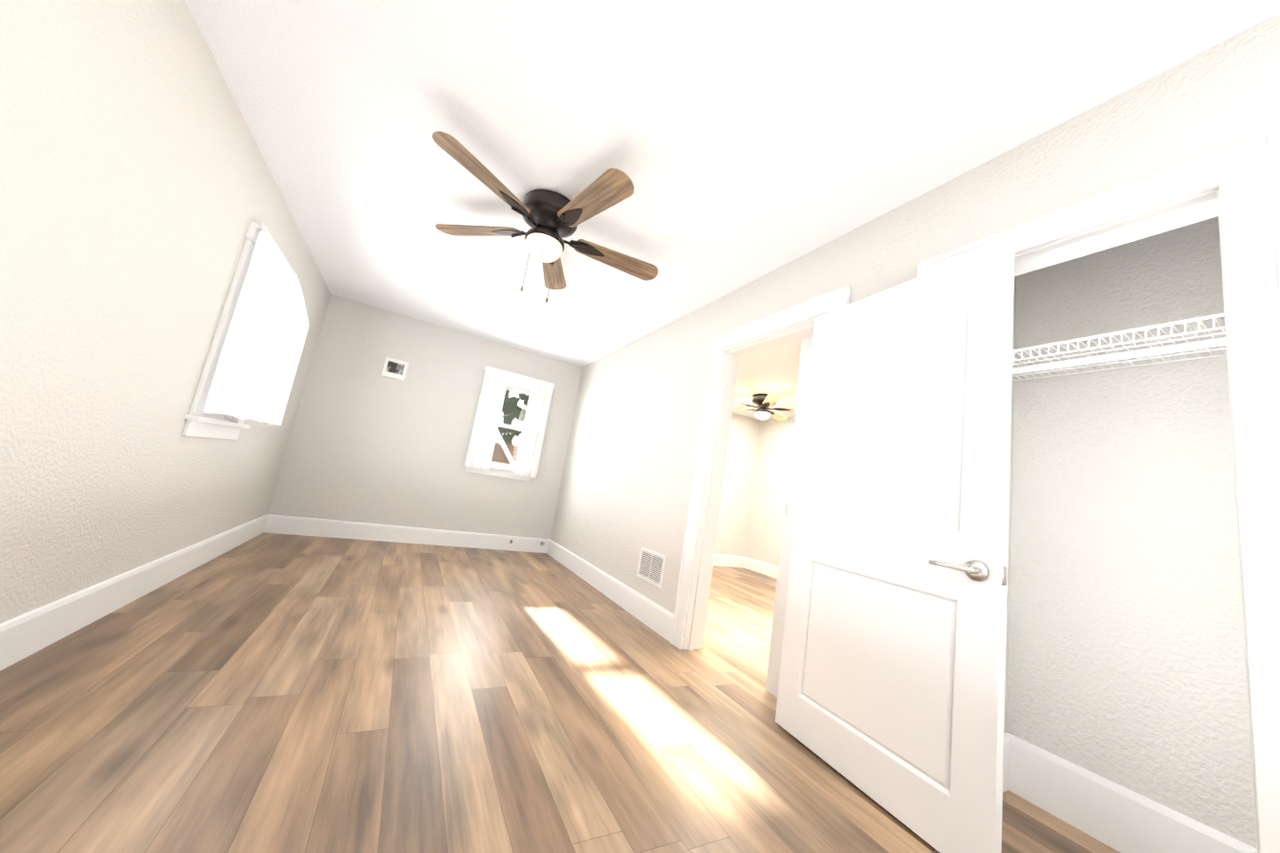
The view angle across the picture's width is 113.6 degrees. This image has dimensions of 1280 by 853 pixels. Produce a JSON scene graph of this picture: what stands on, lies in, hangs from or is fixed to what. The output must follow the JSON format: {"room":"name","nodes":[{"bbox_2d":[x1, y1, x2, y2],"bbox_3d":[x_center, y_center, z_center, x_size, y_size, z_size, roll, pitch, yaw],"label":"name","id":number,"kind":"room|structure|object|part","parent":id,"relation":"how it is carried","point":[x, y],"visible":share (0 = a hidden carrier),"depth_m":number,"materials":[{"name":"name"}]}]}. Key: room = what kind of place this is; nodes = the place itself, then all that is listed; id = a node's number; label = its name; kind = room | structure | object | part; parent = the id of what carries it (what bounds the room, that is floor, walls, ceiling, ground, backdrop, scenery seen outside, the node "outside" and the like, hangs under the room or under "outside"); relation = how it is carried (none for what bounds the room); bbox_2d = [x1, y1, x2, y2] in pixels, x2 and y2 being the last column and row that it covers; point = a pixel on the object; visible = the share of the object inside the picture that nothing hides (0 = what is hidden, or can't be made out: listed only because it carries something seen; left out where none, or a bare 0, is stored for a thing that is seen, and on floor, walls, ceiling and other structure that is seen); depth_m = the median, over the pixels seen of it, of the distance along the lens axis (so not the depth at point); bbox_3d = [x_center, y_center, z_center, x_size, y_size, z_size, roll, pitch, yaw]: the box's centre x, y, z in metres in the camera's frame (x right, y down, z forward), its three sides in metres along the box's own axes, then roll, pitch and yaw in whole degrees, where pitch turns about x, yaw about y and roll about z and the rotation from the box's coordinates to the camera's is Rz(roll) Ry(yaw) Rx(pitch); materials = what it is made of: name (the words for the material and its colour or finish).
{"room":"empty bedroom","nodes":[
{"label":"empty bedroom","id":0,"kind":"room"},
{"bbox_2d":[0,0,330,623],"bbox_3d":[-1.995,-0.385,1.452,0.140,2.440,6.403,14,-10,-27],"label":"wall","id":1,"kind":"structure","parent":0,"point":[139,191],"depth_m":1.56,"materials":[{"name":"white paint"}]},
{"bbox_2d":[0,514,270,671],"bbox_3d":[-2.105,0.739,1.315,0.016,0.170,6.123,14,-10,-27],"label":"baseboard","id":2,"kind":"structure","parent":1,"relation":"attached to","point":[22,636],"depth_m":1.87,"materials":[{"name":"white wood"}]},
{"bbox_2d":[181,222,259,439],"bbox_3d":[-2.540,-0.546,2.614,0.195,1.240,0.810,14,-10,-27],"label":"window","id":3,"kind":"structure","parent":1,"relation":"in","point":[197,425],"depth_m":2.35,"materials":[{"name":"white"}]},
{"bbox_2d":[202,220,309,425],"bbox_3d":[-2.394,-0.593,2.693,0.220,1.131,0.765,14,-10,-27],"label":"curtain","id":4,"kind":"object","parent":1,"relation":"attached to","point":[256,368],"visible":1,"depth_m":2.49,"materials":[{"name":"white fabric"}]},
{"bbox_2d":[267,294,760,557],"bbox_3d":[-0.740,0.471,5.656,6.240,2.440,0.140,14,-10,-27],"label":"wall","id":5,"kind":"structure","parent":0,"point":[368,442],"depth_m":4.66,"materials":[{"name":"white paint"}]},
{"bbox_2d":[381,357,408,380],"bbox_3d":[-2.678,-0.630,4.583,0.218,0.210,0.014,14,-10,-27],"label":"picture frame","id":6,"kind":"object","parent":5,"relation":"attached to","point":[394,369],"visible":1,"depth_m":4.58,"materials":[{"name":"white"}]},
{"bbox_2d":[385,360,405,376],"bbox_3d":[-2.677,-0.640,4.585,0.158,0.120,0.002,14,-10,-27],"label":"print","id":7,"kind":"object","parent":6,"relation":"attached to","point":[392,368],"depth_m":4.59},
{"bbox_2d":[266,514,548,553],"bbox_3d":[-2.357,1.216,4.632,2.760,0.170,0.016,14,-10,-27],"label":"baseboard","id":8,"kind":"structure","parent":5,"relation":"attached to","point":[278,524],"depth_m":4.49,"materials":[{"name":"white wood"}]},
{"bbox_2d":[465,384,530,480],"bbox_3d":[-1.629,-0.002,5.170,0.810,1.240,0.195,14,-10,-27],"label":"window","id":9,"kind":"structure","parent":5,"relation":"in","point":[518,390],"depth_m":5.13,"materials":[{"name":"white"}]},
{"bbox_2d":[464,365,555,479],"bbox_3d":[-1.571,-0.035,5.098,0.880,1.221,0.103,14,-10,-27],"label":"curtain","id":10,"kind":"object","parent":5,"relation":"attached to","point":[485,430],"visible":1,"depth_m":5.07,"materials":[{"name":"white fabric"}]},
{"bbox_2d":[713,554,742,567],"bbox_3d":[0.318,1.865,6.051,3.108,0.170,0.016,14,-10,-27],"label":"baseboard","id":11,"kind":"structure","parent":5,"relation":"attached to","point":[719,560],"depth_m":6.61,"materials":[{"name":"white wood"}]},
{"bbox_2d":[0,532,1119,852],"bbox_3d":[0.500,1.518,2.687,6.780,0.120,6.803,14,-10,-27],"label":"floor","id":12,"kind":"structure","parent":0,"point":[265,692],"depth_m":1.49,"materials":[{"name":"brown wood"}]},
{"bbox_2d":[185,0,1279,420],"bbox_3d":[0.900,-0.980,3.076,6.780,0.120,6.803,14,-10,-27],"label":"ceiling","id":13,"kind":"structure","parent":0,"point":[740,143],"depth_m":1.75,"materials":[{"name":"white paint"}]},
{"bbox_2d":[432,131,658,302],"bbox_3d":[-0.502,-0.951,2.359,1.314,0.594,1.347,14,-10,-27],"label":"ceiling fan","id":14,"kind":"object","parent":13,"relation":"hanging from","point":[551,218],"visible":1,"depth_m":2.26,"materials":[{"name":"brown wood"}]},
{"bbox_3d":[-0.948,-1.151,2.463,0.540,0.006,0.152,7,3,12],"label":"blade","id":15,"kind":"part","parent":14,"relation":"part of","materials":[{"name":"brown wood"}]},
{"bbox_3d":[-0.734,-1.189,2.000,0.152,0.006,0.540,18,-3,31],"label":"blade","id":16,"kind":"part","parent":14,"relation":"part of","materials":[{"name":"brown wood"}]},
{"bbox_3d":[-0.545,-0.983,2.353,0.202,0.094,0.202,14,-10,-27],"label":"globe","id":17,"kind":"part","parent":14,"relation":"part of"},
{"label":"blade","id":18,"kind":"part","parent":14,"relation":"part of","materials":[{"name":"brown wood"}]},
{"bbox_3d":[-0.233,-1.101,2.050,0.152,0.006,0.540,32,-21,-38],"label":"blade","id":19,"kind":"part","parent":14,"relation":"part of","materials":[{"name":"brown wood"}]},
{"bbox_3d":[-0.137,-1.009,2.544,0.540,0.006,0.152,13,-22,-23],"label":"blade","id":20,"kind":"part","parent":14,"relation":"part of","materials":[{"name":"brown wood"}]},
{"bbox_2d":[732,393,794,420],"bbox_3d":[1.614,-0.242,5.633,1.349,0.320,1.305,14,-10,-27],"label":"ceiling fan","id":21,"kind":"object","parent":13,"relation":"hanging from","point":[763,402],"visible":0.9,"depth_m":5.50,"materials":[{"name":"brown wood"}]},
{"bbox_3d":[1.228,-0.329,5.504,0.540,0.006,0.152,11,3,-11],"label":"blade","id":22,"kind":"part","parent":21,"relation":"part of","materials":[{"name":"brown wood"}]},
{"bbox_3d":[1.424,-0.226,5.965,0.152,0.006,0.540,0,-3,-31],"label":"blade","id":23,"kind":"part","parent":21,"relation":"part of","materials":[{"name":"brown wood"}]},
{"bbox_3d":[1.628,-0.134,5.573,0.202,0.094,0.202,14,-10,-27],"label":"globe","id":24,"kind":"part","parent":21,"relation":"part of"},
{"bbox_3d":[1.609,-0.321,5.164,0.152,0.006,0.540,20,-7,8],"label":"blade","id":25,"kind":"part","parent":21,"relation":"part of","materials":[{"name":"brown wood"}]},
{"bbox_3d":[1.927,-0.154,5.909,0.152,0.006,0.540,-14,-21,38],"label":"blade","id":26,"kind":"part","parent":21,"relation":"part of","materials":[{"name":"brown wood"}]},
{"label":"blade","id":27,"kind":"part","parent":21,"relation":"part of","materials":[{"name":"brown wood"}]},
{"bbox_2d":[744,418,793,566],"bbox_3d":[2.950,0.979,5.126,0.140,2.440,4.263,14,-10,-27],"label":"wall","id":28,"kind":"structure","parent":0,"point":[768,502],"depth_m":6.64,"materials":[{"name":"white paint"}]},
{"bbox_2d":[742,557,778,579],"bbox_3d":[2.705,2.070,4.917,0.016,0.170,4.263,14,-10,-27],"label":"baseboard","id":29,"kind":"structure","parent":28,"relation":"attached to","point":[770,570],"depth_m":6.45,"materials":[{"name":"white wood"}]},
{"bbox_2d":[550,12,1279,614],"bbox_3d":[0.589,0.230,2.743,0.140,2.440,6.263,14,-10,-27],"label":"wall","id":30,"kind":"structure","parent":0,"point":[627,483],"depth_m":2.11,"materials":[{"name":"white paint"}]},
{"bbox_2d":[544,539,674,642],"bbox_3d":[-0.467,1.422,4.018,0.016,0.170,2.875,14,-10,-27],"label":"baseboard","id":31,"kind":"structure","parent":30,"relation":"attached to","point":[654,616],"depth_m":3.46,"materials":[{"name":"white wood"}]},
{"bbox_2d":[637,546,665,588],"bbox_3d":[0.081,1.056,3.161,0.008,0.225,0.360,14,-10,-27],"label":"air vent","id":32,"kind":"object","parent":30,"relation":"in","point":[650,567],"visible":1,"depth_m":3.15,"materials":[{"name":"white metal"}]},
{"bbox_2d":[670,285,850,650],"bbox_3d":[0.701,0.371,2.462,0.188,2.113,1.086,14,-10,-27],"label":"door frame","id":33,"kind":"structure","parent":30,"relation":"attached to","point":[797,316],"depth_m":2.78,"materials":[{"name":"white wood"}]},
{"bbox_3d":[0.868,0.211,2.422,0.004,0.595,0.015,14,-10,-27],"label":"hall jamb strike","id":34,"kind":"part","parent":33,"relation":"part of","materials":[{"name":"white wood"}]},
{"bbox_2d":[765,335,813,698],"bbox_3d":[0.913,0.435,2.280,0.038,2.000,0.285,14,-10,-27],"label":"trim","id":35,"kind":"structure","parent":30,"relation":"attached to","point":[779,612],"depth_m":2.34,"materials":[{"name":"white wood"}]},
{"bbox_2d":[775,241,1014,852],"bbox_3d":[0.936,0.351,1.668,0.106,1.960,0.841,13,-10,-23],"label":"door","id":36,"kind":"structure","parent":30,"relation":"in","point":[890,696],"depth_m":1.53,"materials":[{"name":"white wood"}]},
{"bbox_3d":[1.053,0.458,1.347,0.106,0.062,0.178,13,-10,-23],"label":"handle","id":37,"kind":"part","parent":36,"relation":"part of","materials":[{"name":"silver metal"}]},
{"bbox_2d":[917,126,1279,852],"bbox_3d":[1.316,0.304,1.310,0.167,2.086,0.867,14,-10,-27],"label":"trim","id":38,"kind":"structure","parent":30,"relation":"attached to","point":[1235,188],"depth_m":1.04,"materials":[{"name":"white wood"}]},
{"bbox_2d":[1003,276,1016,733],"bbox_3d":[1.492,0.237,1.865,0.618,2.440,0.140,14,-10,-27],"label":"wall","id":39,"kind":"structure","parent":0,"point":[1010,534],"depth_m":1.85,"materials":[{"name":"white paint"}]},
{"bbox_2d":[1002,733,1013,793],"bbox_3d":[1.277,1.306,1.585,0.438,0.202,0.016,14,-10,-27],"label":"baseboard","id":40,"kind":"structure","parent":39,"relation":"attached to","point":[1008,766],"depth_m":1.68,"materials":[{"name":"white wood"}]},
{"bbox_2d":[1006,216,1256,848],"bbox_3d":[1.962,0.254,1.493,0.140,2.440,0.960,14,-10,-27],"label":"wall","id":41,"kind":"structure","parent":0,"point":[1127,667],"depth_m":1.55,"materials":[{"name":"white paint"}]},
{"bbox_2d":[1011,313,1226,381],"bbox_3d":[1.773,-0.237,1.503,0.381,0.093,0.820,14,-10,-27],"label":"wire closet shelf","id":42,"kind":"object","parent":41,"relation":"attached to","point":[1170,350],"visible":0.69,"depth_m":1.46,"materials":[{"name":"white metal"}]},
{"bbox_2d":[1013,736,1256,852],"bbox_3d":[1.686,1.334,1.348,0.016,0.202,0.820,14,-10,-27],"label":"baseboard","id":43,"kind":"structure","parent":41,"relation":"attached to","point":[1112,815],"depth_m":1.45,"materials":[{"name":"white wood"}]},
{"label":"outside","id":44,"kind":"structure","parent":0,"visible":0},
{"bbox_2d":[496,430,515,464],"bbox_3d":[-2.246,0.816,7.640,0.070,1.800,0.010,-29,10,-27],"label":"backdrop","id":45,"kind":"structure","parent":44,"point":[505,449],"depth_m":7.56,"materials":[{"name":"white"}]},
{"bbox_2d":[491,389,529,464],"bbox_3d":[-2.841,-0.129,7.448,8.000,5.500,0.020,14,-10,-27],"label":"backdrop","id":46,"kind":"structure","parent":44,"point":[513,416],"depth_m":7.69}
]}

